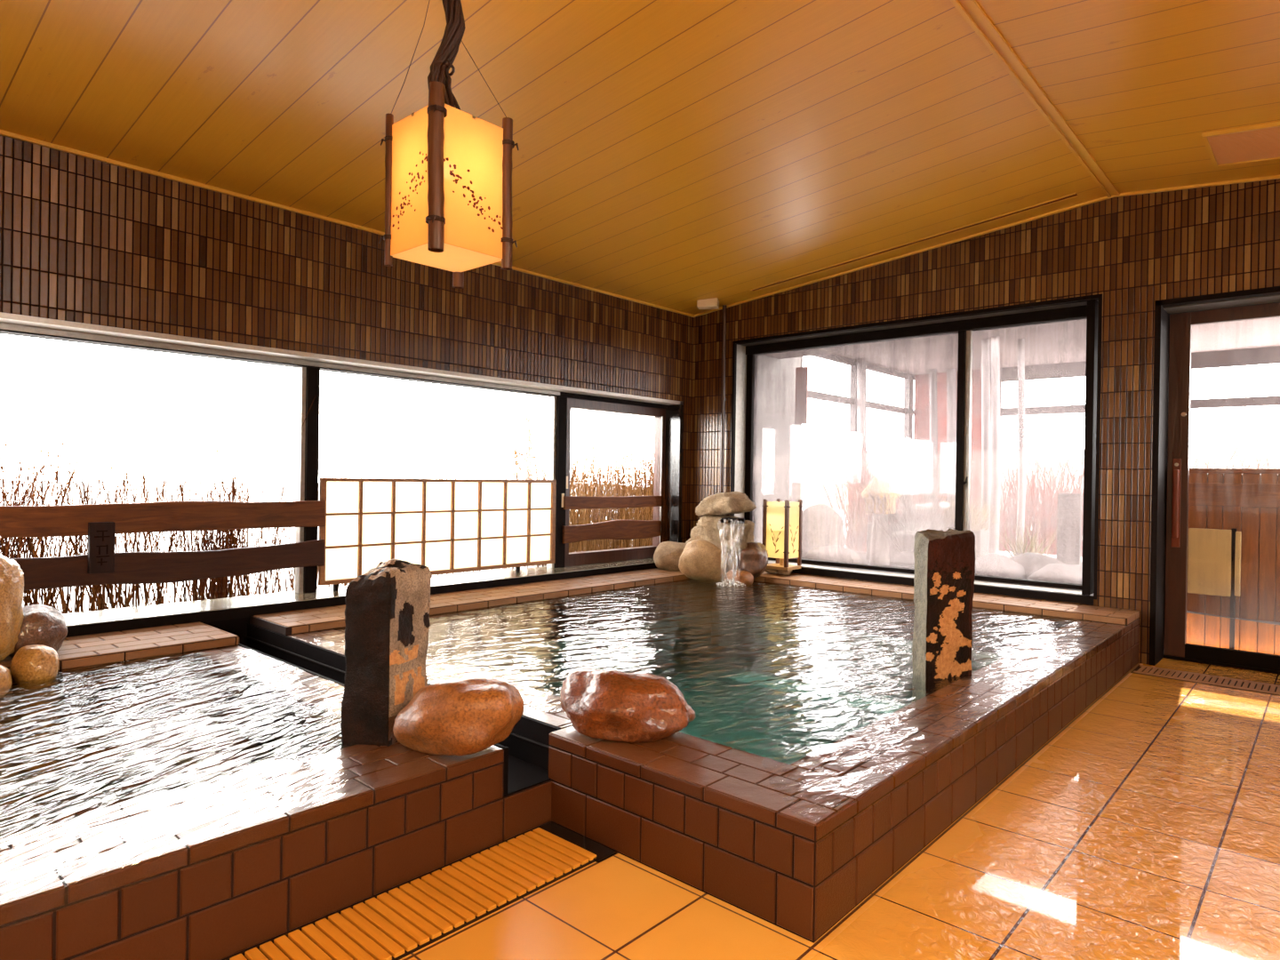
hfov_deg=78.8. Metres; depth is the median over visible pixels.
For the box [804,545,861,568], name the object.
rock
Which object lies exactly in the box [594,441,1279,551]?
hill
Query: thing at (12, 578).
boulder
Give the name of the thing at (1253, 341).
shelter
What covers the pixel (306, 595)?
window
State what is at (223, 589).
twigs
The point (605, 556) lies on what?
window
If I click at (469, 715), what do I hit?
boulder
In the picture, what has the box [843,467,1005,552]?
pine shrub
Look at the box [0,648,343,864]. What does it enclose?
pool water
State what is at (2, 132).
trim
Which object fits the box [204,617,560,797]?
channel
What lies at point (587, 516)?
reeds
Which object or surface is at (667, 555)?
rounded stone
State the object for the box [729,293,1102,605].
window
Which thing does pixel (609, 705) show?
boulder
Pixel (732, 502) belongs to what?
spout stone
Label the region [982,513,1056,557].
leafy shrub
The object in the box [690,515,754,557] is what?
spout stone
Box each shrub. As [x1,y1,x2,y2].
[806,428,935,552]
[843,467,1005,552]
[932,494,1007,531]
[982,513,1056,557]
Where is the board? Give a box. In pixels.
[794,356,807,423]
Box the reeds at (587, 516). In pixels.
[447,397,654,567]
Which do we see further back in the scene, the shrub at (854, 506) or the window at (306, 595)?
the shrub at (854, 506)
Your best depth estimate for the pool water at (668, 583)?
4.82 m
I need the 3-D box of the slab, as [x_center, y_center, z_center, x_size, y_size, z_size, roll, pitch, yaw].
[3.617,0.443,6.563,0.170,0.660,0.060,1,0,39]
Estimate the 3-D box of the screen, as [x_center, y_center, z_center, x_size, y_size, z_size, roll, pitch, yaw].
[-1.419,0.371,5.888,0.030,0.757,2.055,1,0,42]
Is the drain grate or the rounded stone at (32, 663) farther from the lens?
the drain grate
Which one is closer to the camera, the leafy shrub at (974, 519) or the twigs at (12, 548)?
the twigs at (12, 548)
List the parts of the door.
handle, rail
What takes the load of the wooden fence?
on the snow ground at (863, 556)
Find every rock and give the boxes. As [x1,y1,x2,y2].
[795,503,844,558]
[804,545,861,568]
[974,552,1025,584]
[1009,552,1062,578]
[1026,563,1082,590]
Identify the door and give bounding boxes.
[1148,286,1279,674]
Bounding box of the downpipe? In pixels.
[719,304,727,515]
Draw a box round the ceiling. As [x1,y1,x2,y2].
[0,0,1279,314]
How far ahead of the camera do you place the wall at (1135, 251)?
5.38 m
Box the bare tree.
[498,408,545,476]
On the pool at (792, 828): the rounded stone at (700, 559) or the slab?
the rounded stone at (700, 559)
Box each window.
[0,312,683,637]
[562,397,665,566]
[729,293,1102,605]
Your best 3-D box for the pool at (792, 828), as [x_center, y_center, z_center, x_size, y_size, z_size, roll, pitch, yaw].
[0.474,1.173,4.915,3.856,0.674,4.344,1,0,42]
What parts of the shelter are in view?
wall panel, round post, round post, round post, round post, round post, round post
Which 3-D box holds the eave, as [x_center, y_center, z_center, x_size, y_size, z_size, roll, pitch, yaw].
[3.398,-1.340,6.247,6.350,0.100,0.910,1,0,42]
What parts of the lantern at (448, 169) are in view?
bamboo rod, paper panel, bamboo rod, vine cord, bamboo rod, paper panel, bamboo rod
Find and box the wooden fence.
[1185,468,1279,655]
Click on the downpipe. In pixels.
(724, 307)
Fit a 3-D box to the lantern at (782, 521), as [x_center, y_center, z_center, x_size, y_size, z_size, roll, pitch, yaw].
[1.274,0.506,6.970,0.284,0.665,0.284,1,0,42]
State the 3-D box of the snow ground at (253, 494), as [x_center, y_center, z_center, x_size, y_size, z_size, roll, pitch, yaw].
[-8.146,0.473,18.101,26.000,0.633,44.000,1,0,42]
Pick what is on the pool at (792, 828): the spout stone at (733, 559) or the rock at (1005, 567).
the spout stone at (733, 559)
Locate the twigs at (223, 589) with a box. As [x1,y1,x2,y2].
[140,449,270,600]
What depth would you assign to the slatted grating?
2.17 m
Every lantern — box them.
[378,0,519,288]
[761,498,803,575]
[861,468,901,565]
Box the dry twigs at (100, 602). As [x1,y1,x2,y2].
[0,363,321,614]
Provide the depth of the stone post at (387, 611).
2.56 m
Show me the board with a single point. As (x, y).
(801, 372)
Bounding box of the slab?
[1056,493,1081,564]
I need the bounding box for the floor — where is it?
[399,657,1279,959]
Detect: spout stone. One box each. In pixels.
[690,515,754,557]
[695,491,756,516]
[720,557,738,582]
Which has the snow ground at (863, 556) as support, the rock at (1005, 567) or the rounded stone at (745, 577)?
the rock at (1005, 567)
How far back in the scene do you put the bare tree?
30.85 m
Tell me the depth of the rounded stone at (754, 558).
6.67 m
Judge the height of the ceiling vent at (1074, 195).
0.271 m
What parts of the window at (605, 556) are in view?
rail, window guard rail, rail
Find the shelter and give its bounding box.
[754,316,1279,555]
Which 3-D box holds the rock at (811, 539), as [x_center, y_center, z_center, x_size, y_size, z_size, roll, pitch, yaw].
[1.970,0.659,8.661,0.625,0.807,0.538,1,0,42]
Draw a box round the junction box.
[696,297,719,309]
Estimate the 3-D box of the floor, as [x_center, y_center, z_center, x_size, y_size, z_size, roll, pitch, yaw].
[0.342,1.258,2.183,7.920,0.120,9.520,1,0,42]
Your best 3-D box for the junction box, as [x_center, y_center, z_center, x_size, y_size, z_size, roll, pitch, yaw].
[0.642,-1.659,7.327,0.190,0.077,0.130,1,0,13]
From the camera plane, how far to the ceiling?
3.84 m
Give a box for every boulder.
[0,552,23,661]
[392,676,524,755]
[560,668,695,743]
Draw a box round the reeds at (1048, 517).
[973,446,1269,556]
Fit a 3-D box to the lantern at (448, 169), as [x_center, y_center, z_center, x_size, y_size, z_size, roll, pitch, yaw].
[-0.623,-1.296,2.551,0.330,1.236,0.328,1,0,42]
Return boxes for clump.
[650,454,684,546]
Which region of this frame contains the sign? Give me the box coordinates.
[1187,528,1241,649]
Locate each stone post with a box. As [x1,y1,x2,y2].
[340,558,431,746]
[912,528,975,703]
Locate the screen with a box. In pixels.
[318,477,556,591]
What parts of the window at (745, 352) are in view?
pane, sill, pane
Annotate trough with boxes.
[720,517,744,523]
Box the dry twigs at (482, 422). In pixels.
[225,385,599,591]
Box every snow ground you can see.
[0,480,847,613]
[770,551,1279,624]
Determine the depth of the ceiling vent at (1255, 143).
4.34 m
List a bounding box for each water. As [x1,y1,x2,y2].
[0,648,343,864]
[301,578,1120,743]
[716,519,745,586]
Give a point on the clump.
(662, 535)
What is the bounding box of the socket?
[779,558,783,565]
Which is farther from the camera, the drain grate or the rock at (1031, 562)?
the rock at (1031, 562)
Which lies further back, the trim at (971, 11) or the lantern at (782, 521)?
the lantern at (782, 521)
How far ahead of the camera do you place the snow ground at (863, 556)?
8.37 m
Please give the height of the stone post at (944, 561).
0.980 m
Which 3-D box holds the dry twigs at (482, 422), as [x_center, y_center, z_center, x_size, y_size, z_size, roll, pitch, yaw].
[-1.837,0.048,6.946,1.740,1.639,3.026,1,0,34]
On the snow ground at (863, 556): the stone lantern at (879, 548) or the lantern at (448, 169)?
the stone lantern at (879, 548)
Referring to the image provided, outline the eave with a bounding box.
[761,319,1086,359]
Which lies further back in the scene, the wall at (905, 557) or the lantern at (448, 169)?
the wall at (905, 557)
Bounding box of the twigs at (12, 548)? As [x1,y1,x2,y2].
[0,414,80,558]
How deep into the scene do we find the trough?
6.63 m
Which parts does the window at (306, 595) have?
window guard rail, rail, rail, post, sill, post, finger plate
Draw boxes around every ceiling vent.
[750,192,1077,291]
[1201,120,1279,167]
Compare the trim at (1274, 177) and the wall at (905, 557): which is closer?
the trim at (1274, 177)
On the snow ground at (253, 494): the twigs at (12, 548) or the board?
the twigs at (12, 548)
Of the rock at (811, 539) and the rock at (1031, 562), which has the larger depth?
the rock at (811, 539)
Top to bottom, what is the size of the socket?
0.120 m
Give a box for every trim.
[0,129,694,317]
[694,175,1279,317]
[950,0,1119,197]
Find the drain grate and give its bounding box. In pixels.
[1130,664,1279,695]
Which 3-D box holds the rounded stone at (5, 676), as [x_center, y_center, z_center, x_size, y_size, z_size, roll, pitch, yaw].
[-2.637,0.819,3.156,0.150,0.139,0.142,1,0,36]
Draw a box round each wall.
[0,135,693,543]
[689,178,1279,664]
[866,522,986,564]
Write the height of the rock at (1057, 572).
0.390 m
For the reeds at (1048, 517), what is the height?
1.287 m
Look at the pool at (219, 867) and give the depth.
2.27 m
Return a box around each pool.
[0,621,551,959]
[249,568,1139,943]
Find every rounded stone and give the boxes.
[0,664,11,696]
[8,603,67,657]
[10,644,58,689]
[653,541,686,571]
[678,539,731,583]
[724,569,753,588]
[736,542,767,578]
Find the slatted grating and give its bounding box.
[224,821,616,959]
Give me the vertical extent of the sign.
0.910 m
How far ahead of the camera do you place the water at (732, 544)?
6.53 m
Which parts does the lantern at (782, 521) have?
corner rod, paper panel, corner rod, board, corner rod, paper panel, corner rod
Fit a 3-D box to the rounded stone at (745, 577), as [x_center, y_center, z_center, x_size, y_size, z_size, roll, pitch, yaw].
[0.848,0.847,6.634,0.251,0.158,0.204,1,0,31]
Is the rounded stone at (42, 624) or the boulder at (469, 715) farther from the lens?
the rounded stone at (42, 624)
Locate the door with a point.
(1174, 318)
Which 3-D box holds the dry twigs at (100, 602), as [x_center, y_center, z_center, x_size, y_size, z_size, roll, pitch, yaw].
[-3.245,0.086,4.746,1.592,1.534,2.980,1,0,38]
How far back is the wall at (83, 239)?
4.79 m

